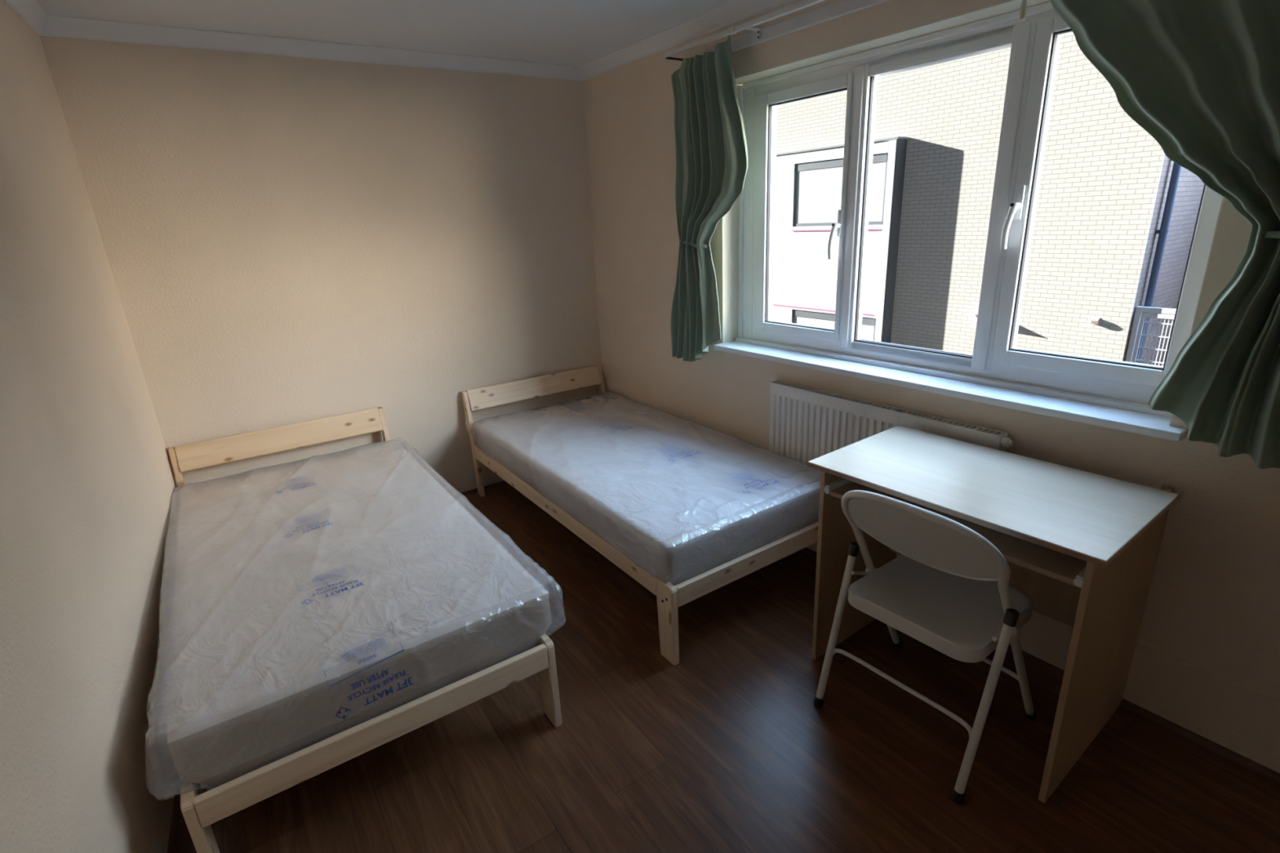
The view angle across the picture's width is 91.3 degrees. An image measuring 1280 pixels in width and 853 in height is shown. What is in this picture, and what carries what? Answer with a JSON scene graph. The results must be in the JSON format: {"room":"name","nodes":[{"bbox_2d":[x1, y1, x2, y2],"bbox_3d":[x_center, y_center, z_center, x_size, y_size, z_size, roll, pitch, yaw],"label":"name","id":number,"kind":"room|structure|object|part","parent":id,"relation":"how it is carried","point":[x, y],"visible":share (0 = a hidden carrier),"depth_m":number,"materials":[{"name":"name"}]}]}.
{"room":"bedroom","nodes":[
{"label":"bedroom","id":0,"kind":"room"},
{"bbox_2d":[0,0,179,852],"bbox_3d":[-1.181,0.160,0.882,0.200,2.445,4.617,-13,21,-29],"label":"wall","id":1,"kind":"structure","parent":0,"point":[88,483],"depth_m":1.67,"materials":[{"name":"beige paint"}]},
{"bbox_2d":[4,0,47,35],"bbox_3d":[-1.134,-0.994,0.571,0.052,0.065,4.640,-13,21,-29],"label":"trim","id":2,"kind":"structure","parent":1,"relation":"attached to","point":[29,11],"depth_m":2.29,"materials":[{"name":"white paint"}]},
{"bbox_2d":[167,773,180,852],"bbox_3d":[-1.031,1.289,1.319,0.016,0.016,4.620,-13,21,-29],"label":"baseboard","id":3,"kind":"structure","parent":1,"relation":"attached to","point":[173,837],"depth_m":1.81,"materials":[{"name":"brown wood"}]},
{"bbox_2d":[39,35,602,495],"bbox_3d":[-1.308,-0.733,3.559,3.138,2.445,0.200,-15,22,-32],"label":"wall","id":4,"kind":"structure","parent":0,"point":[286,240],"depth_m":3.20,"materials":[{"name":"beige paint"}]},
{"bbox_2d":[40,13,582,80],"bbox_3d":[-1.334,-1.819,3.056,2.478,0.065,0.050,-15,22,-32],"label":"trim","id":5,"kind":"structure","parent":4,"relation":"attached to","point":[55,25],"depth_m":2.87,"materials":[{"name":"white paint"}]},
{"bbox_2d":[451,480,507,497],"bbox_3d":[-1.232,0.454,3.834,2.438,0.016,0.016,-15,22,-32],"label":"baseboard","id":6,"kind":"structure","parent":4,"relation":"attached to","point":[502,482],"depth_m":3.95,"materials":[{"name":"brown"}]},
{"bbox_2d":[35,0,736,66],"bbox_3d":[-0.117,-1.387,1.177,3.275,0.200,5.000,-15,22,-32],"label":"ceiling","id":7,"kind":"structure","parent":0,"point":[575,33],"depth_m":2.69,"materials":[{"name":"white paint"}]},
{"bbox_2d":[176,483,1279,852],"bbox_3d":[0.006,1.117,2.018,3.275,0.200,5.000,-15,22,-32],"label":"floor","id":8,"kind":"structure","parent":0,"point":[727,748],"depth_m":1.91,"materials":[{"name":"laminate"}]},
{"bbox_2d":[168,406,562,852],"bbox_3d":[-1.258,0.548,2.540,0.985,0.664,2.056,-15,22,-32],"label":"frame","id":9,"kind":"object","parent":8,"relation":"on","point":[201,808],"visible":0.37,"depth_m":1.82,"materials":[{"name":"brown wood"}]},
{"bbox_3d":[-2.202,0.422,3.060,0.026,0.660,0.108,-15,22,-32],"label":"leg","id":10,"kind":"part","parent":9,"relation":"part of","materials":[{"name":"brown wood"}]},
{"bbox_3d":[-1.091,1.040,1.569,0.026,0.333,0.098,-15,22,-32],"label":"leg","id":11,"kind":"part","parent":9,"relation":"part of","materials":[{"name":"brown wood"}]},
{"bbox_3d":[-1.827,0.058,3.233,0.930,0.124,0.060,-15,22,-32],"label":"headboard","id":12,"kind":"part","parent":9,"relation":"part of","materials":[{"name":"brown wood"}]},
{"bbox_2d":[145,437,565,800],"bbox_3d":[-1.230,0.497,2.500,1.126,0.229,1.956,-15,22,-32],"label":"mattress","id":13,"kind":"object","parent":9,"relation":"on","point":[317,600],"visible":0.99,"depth_m":1.99,"materials":[{"name":"white plastic"}]},
{"bbox_3d":[-0.682,0.831,1.751,0.930,0.080,0.024,-15,22,-32],"label":"foot rail","id":14,"kind":"part","parent":9,"relation":"part of","materials":[{"name":"brown wood"}]},
{"bbox_3d":[-1.414,0.215,3.561,0.026,0.660,0.108,-15,22,-32],"label":"leg","id":15,"kind":"part","parent":9,"relation":"part of","materials":[{"name":"brown wood"}]},
{"bbox_3d":[-0.303,0.834,2.070,0.026,0.333,0.098,-15,22,-32],"label":"leg","id":16,"kind":"part","parent":9,"relation":"part of","materials":[{"name":"brown wood"}]},
{"bbox_2d":[461,364,818,666],"bbox_3d":[-0.077,0.237,3.294,0.965,0.664,2.056,-15,22,-32],"label":"frame","id":17,"kind":"object","parent":8,"relation":"on","point":[669,597],"visible":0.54,"depth_m":2.64,"materials":[{"name":"brown wood"}]},
{"bbox_3d":[-1.016,0.111,3.814,0.026,0.660,0.108,-15,22,-32],"label":"leg","id":18,"kind":"part","parent":17,"relation":"part of","materials":[{"name":"brown wood"}]},
{"bbox_3d":[-0.651,-0.251,3.984,0.910,0.124,0.060,-15,22,-32],"label":"headboard","id":19,"kind":"part","parent":17,"relation":"part of","materials":[{"name":"brown wood"}]},
{"bbox_3d":[-0.456,0.378,3.056,0.026,0.076,1.848,-15,22,-32],"label":"rail","id":20,"kind":"part","parent":17,"relation":"part of","materials":[{"name":"brown wood"}]},
{"bbox_3d":[-0.248,-0.093,4.309,0.026,0.660,0.108,-15,22,-32],"label":"leg","id":21,"kind":"part","parent":17,"relation":"part of","materials":[{"name":"brown wood"}]},
{"bbox_2d":[472,391,820,586],"bbox_3d":[-0.056,0.191,3.244,1.000,0.228,1.961,-15,22,-32],"label":"mattress","id":22,"kind":"object","parent":17,"relation":"on","point":[685,502],"visible":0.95,"depth_m":2.80,"materials":[{"name":"white plastic"}]},
{"bbox_3d":[0.105,0.727,2.329,0.026,0.333,0.098,-15,22,-32],"label":"leg","id":23,"kind":"part","parent":17,"relation":"part of","materials":[{"name":"brown wood"}]},
{"bbox_3d":[0.504,0.518,2.509,0.910,0.080,0.024,-15,22,-32],"label":"foot rail","id":24,"kind":"part","parent":17,"relation":"part of","materials":[{"name":"brown wood"}]},
{"bbox_2d":[813,489,1036,804],"bbox_3d":[0.920,0.555,1.948,0.508,0.835,0.518,-16,23,-34],"label":"folding chair","id":25,"kind":"object","parent":8,"relation":"on","point":[948,589],"visible":1,"depth_m":1.83,"materials":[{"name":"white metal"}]},
{"bbox_3d":[0.651,0.675,2.085,0.175,0.518,0.025,-17,23,-36],"label":"leg","id":26,"kind":"part","parent":25,"relation":"part of","materials":[{"name":"white metal"}]},
{"bbox_3d":[0.784,0.314,1.768,0.125,0.218,0.462,-16,23,-34],"label":"backrest","id":27,"kind":"part","parent":25,"relation":"part of","materials":[{"name":"white plastic"}]},
{"bbox_3d":[0.925,0.548,1.950,0.476,0.824,0.494,-16,23,-34],"label":"frame","id":28,"kind":"part","parent":25,"relation":"part of","materials":[{"name":"white metal"}]},
{"bbox_3d":[0.937,0.540,1.958,0.428,0.056,0.420,-16,23,-34],"label":"seat","id":29,"kind":"part","parent":25,"relation":"part of","materials":[{"name":"white plastic"}]},
{"bbox_3d":[0.942,0.784,1.719,0.175,0.518,0.025,-15,22,-32],"label":"leg","id":30,"kind":"part","parent":25,"relation":"part of","materials":[{"name":"white metal"}]},
{"bbox_2d":[807,425,1179,803],"bbox_3d":[1.087,0.520,2.074,0.626,0.795,0.857,-16,23,-34],"label":"desk","id":31,"kind":"object","parent":8,"relation":"on","point":[1084,546],"visible":0.94,"depth_m":1.82,"materials":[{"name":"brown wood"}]},
{"bbox_3d":[0.831,0.446,2.360,0.500,0.777,0.017,-16,23,-34],"label":"panel","id":32,"kind":"part","parent":31,"relation":"part of","materials":[{"name":"brown wood"}]},
{"bbox_2d":[830,481,1086,586],"bbox_3d":[1.010,0.265,1.938,0.375,0.016,0.729,-16,23,-34],"label":"shelf","id":33,"kind":"object","parent":31,"relation":"attached to","point":[1065,568],"depth_m":1.69,"materials":[{"name":"brown wood"}]},
{"bbox_3d":[1.219,0.350,2.128,0.016,0.484,0.763,-16,23,-34],"label":"panel","id":34,"kind":"part","parent":31,"relation":"part of","materials":[{"name":"brown wood"}]},
{"bbox_3d":[1.337,0.613,1.789,0.590,0.777,0.017,-16,23,-34],"label":"panel","id":35,"kind":"part","parent":31,"relation":"part of","materials":[{"name":"brown wood"}]},
{"bbox_2d":[582,0,1279,701],"bbox_3d":[1.155,-0.451,2.361,0.200,2.445,4.620,-16,22,-33],"label":"wall","id":36,"kind":"structure","parent":0,"point":[1212,606],"depth_m":2.36,"materials":[{"name":"beige paint"}]},
{"bbox_2d":[578,0,795,80],"bbox_3d":[0.994,-1.552,1.922,0.052,0.065,4.640,-16,22,-33],"label":"trim","id":37,"kind":"structure","parent":36,"relation":"attached to","point":[737,11],"depth_m":2.96,"materials":[{"name":"white paint"}]},
{"bbox_2d":[663,0,888,61],"bbox_3d":[1.066,-1.396,1.800,0.137,0.056,3.055,-16,22,-33],"label":"rail","id":38,"kind":"object","parent":36,"relation":"attached to","point":[843,7],"visible":0.96,"depth_m":2.48,"materials":[{"name":"white plastic"}]},
{"bbox_2d":[670,35,747,362],"bbox_3d":[0.316,-1.005,2.997,0.112,1.451,0.538,-16,22,-33],"label":"curtain","id":39,"kind":"object","parent":38,"relation":"hanging from","point":[711,144],"visible":1,"depth_m":2.94,"materials":[{"name":"green fabric"}]},
{"bbox_2d":[1018,0,1026,21],"bbox_3d":[1.090,-1.270,1.758,0.017,0.226,0.017,-15,22,-33],"label":"pull cord","id":40,"kind":"object","parent":38,"relation":"hanging from","point":[1022,17],"visible":1,"depth_m":1.78,"materials":[{"name":"beige plastic"}]},
{"bbox_2d":[1049,0,1279,468],"bbox_3d":[1.476,-0.563,1.448,0.139,1.394,1.360,-16,23,-35],"label":"curtain","id":41,"kind":"object","parent":38,"relation":"hanging from","point":[1202,77],"visible":1,"depth_m":1.54,"materials":[{"name":"green fabric"}]},
{"bbox_2d":[768,380,1013,475],"bbox_3d":[0.970,0.298,2.697,0.064,0.830,1.188,-15,22,-33],"label":"radiator","id":42,"kind":"object","parent":36,"relation":"attached to","point":[806,424],"visible":0.44,"depth_m":2.73,"materials":[{"name":"white metal"}]},
{"bbox_2d":[769,380,1006,437],"bbox_3d":[0.945,-0.092,2.567,0.054,0.007,1.051,-16,22,-33],"label":"grille","id":43,"kind":"object","parent":42,"relation":"attached to","point":[777,384],"depth_m":2.48,"materials":[{"name":"white metal"}]},
{"bbox_2d":[714,1,1222,441],"bbox_3d":[1.015,-0.787,2.364,0.243,1.232,1.914,-15,22,-33],"label":"window","id":44,"kind":"structure","parent":36,"relation":"in","point":[1114,394],"depth_m":2.25,"materials":[{"name":"white plastic"}]},
{"bbox_3d":[0.736,-0.952,2.845,0.071,1.070,0.508,-16,22,-33],"label":"sash","id":45,"kind":"part","parent":44,"relation":"part of","materials":[{"name":"white plastic"}]},
{"bbox_3d":[0.826,-0.814,2.653,0.056,0.201,0.038,-16,22,-33],"label":"handle","id":46,"kind":"part","parent":44,"relation":"part of","materials":[{"name":"white plastic"}]},
{"bbox_3d":[1.021,-0.209,2.541,0.188,0.026,1.914,-16,22,-33],"label":"sill","id":47,"kind":"part","parent":44,"relation":"part of","materials":[{"name":"white plastic"}]},
{"bbox_3d":[1.065,-0.249,2.585,0.040,0.020,1.860,-16,22,-33],"label":"sill trim","id":48,"kind":"part","parent":44,"relation":"part of","materials":[{"name":"white plastic"}]},
{"bbox_3d":[1.242,-0.698,2.088,0.056,0.201,0.038,-15,22,-33],"label":"handle","id":49,"kind":"part","parent":44,"relation":"part of","materials":[{"name":"white plastic"}]},
{"bbox_3d":[1.448,-0.687,1.907,0.071,1.083,0.563,-16,22,-33],"label":"sash","id":50,"kind":"part","parent":44,"relation":"part of","materials":[{"name":"white plastic"}]},
{"bbox_2d":[721,0,1224,426],"bbox_3d":[1.004,-0.798,2.375,0.124,1.231,1.874,-16,22,-33],"label":"trim","id":51,"kind":"structure","parent":36,"relation":"attached to","point":[730,221],"depth_m":2.59,"materials":[{"name":"beige"}]},
{"bbox_2d":[800,546,1279,784],"bbox_3d":[1.113,0.725,2.679,0.022,0.020,4.620,-15,22,-33],"label":"baseboard","id":52,"kind":"structure","parent":36,"relation":"attached to","point":[1242,761],"depth_m":1.94,"materials":[{"name":"brown wood"}]},
{"bbox_2d":[806,542,1279,773],"bbox_3d":[1.121,0.619,2.654,0.012,0.235,4.620,-16,22,-33],"label":"trim","id":53,"kind":"structure","parent":36,"relation":"attached to","point":[1242,720],"depth_m":1.91,"materials":[{"name":"dark brown wood"}]},
{"label":"outside","id":54,"kind":"structure","parent":0,"visible":0},
{"bbox_3d":[17.651,-0.466,14.696,39.680,0.100,85.000,-16,22,-33],"label":"ground","id":55,"kind":"structure","parent":54,"visible":0},
{"bbox_2d":[772,136,907,343],"bbox_3d":[2.054,-3.941,17.363,0.338,6.235,10.860,-16,22,-33],"label":"building","id":56,"kind":"structure","parent":55,"relation":"on","point":[809,182],"depth_m":13.92,"materials":[{"name":"white paint"}]},
{"bbox_3d":[4.443,-1.876,14.533,0.008,1.500,2.330,-16,22,-33],"label":"pane","id":57,"kind":"part","parent":56,"relation":"part of","materials":[{"name":"white glass"}]},
{"bbox_3d":[4.270,-5.046,13.495,0.008,1.360,2.390,-16,22,-33],"label":"pane","id":58,"kind":"part","parent":56,"relation":"part of","materials":[{"name":"white glass"}]},
{"bbox_2d":[776,33,1204,365],"bbox_3d":[7.461,-4.134,13.616,4.450,8.480,25.050,-16,22,-33],"label":"brick building","id":59,"kind":"structure","parent":55,"relation":"on","point":[1104,180],"depth_m":10.92,"materials":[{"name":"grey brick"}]},
{"bbox_2d":[1091,317,1100,324],"bbox_3d":[7.562,-1.744,10.383,0.100,0.120,0.095,-15,22,-33],"label":"wall light","id":60,"kind":"object","parent":59,"relation":"attached to","point":[1095,321],"visible":1,"depth_m":10.36,"materials":[{"name":"white paint"}]},
{"bbox_2d":[1124,306,1176,366],"bbox_3d":[8.527,-0.194,9.925,0.080,3.265,1.624,-16,22,-33],"label":"metal gate","id":61,"kind":"object","parent":59,"relation":"attached to","point":[1139,318],"visible":0.12,"depth_m":9.99,"materials":[{"name":"white metal"}]},
{"bbox_3d":[8.514,-0.172,9.925,0.050,3.125,1.448,-16,22,-33],"label":"door frame","id":62,"kind":"part","parent":61,"relation":"part of","materials":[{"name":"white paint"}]},
{"bbox_2d":[1135,317,1173,366],"bbox_3d":[8.516,-0.171,9.928,0.020,3.020,1.350,-16,22,-33],"label":"grille","id":63,"kind":"object","parent":61,"relation":"attached to","point":[1142,319],"depth_m":9.97,"materials":[{"name":"white metal"}]},
{"bbox_2d":[1135,162,1181,363],"bbox_3d":[8.152,-2.826,9.822,0.120,8.350,0.150,-15,22,-33],"label":"drainpipe","id":64,"kind":"object","parent":59,"relation":"attached to","point":[1163,231],"visible":0.34,"depth_m":9.76,"materials":[{"name":"blue"}]}
]}

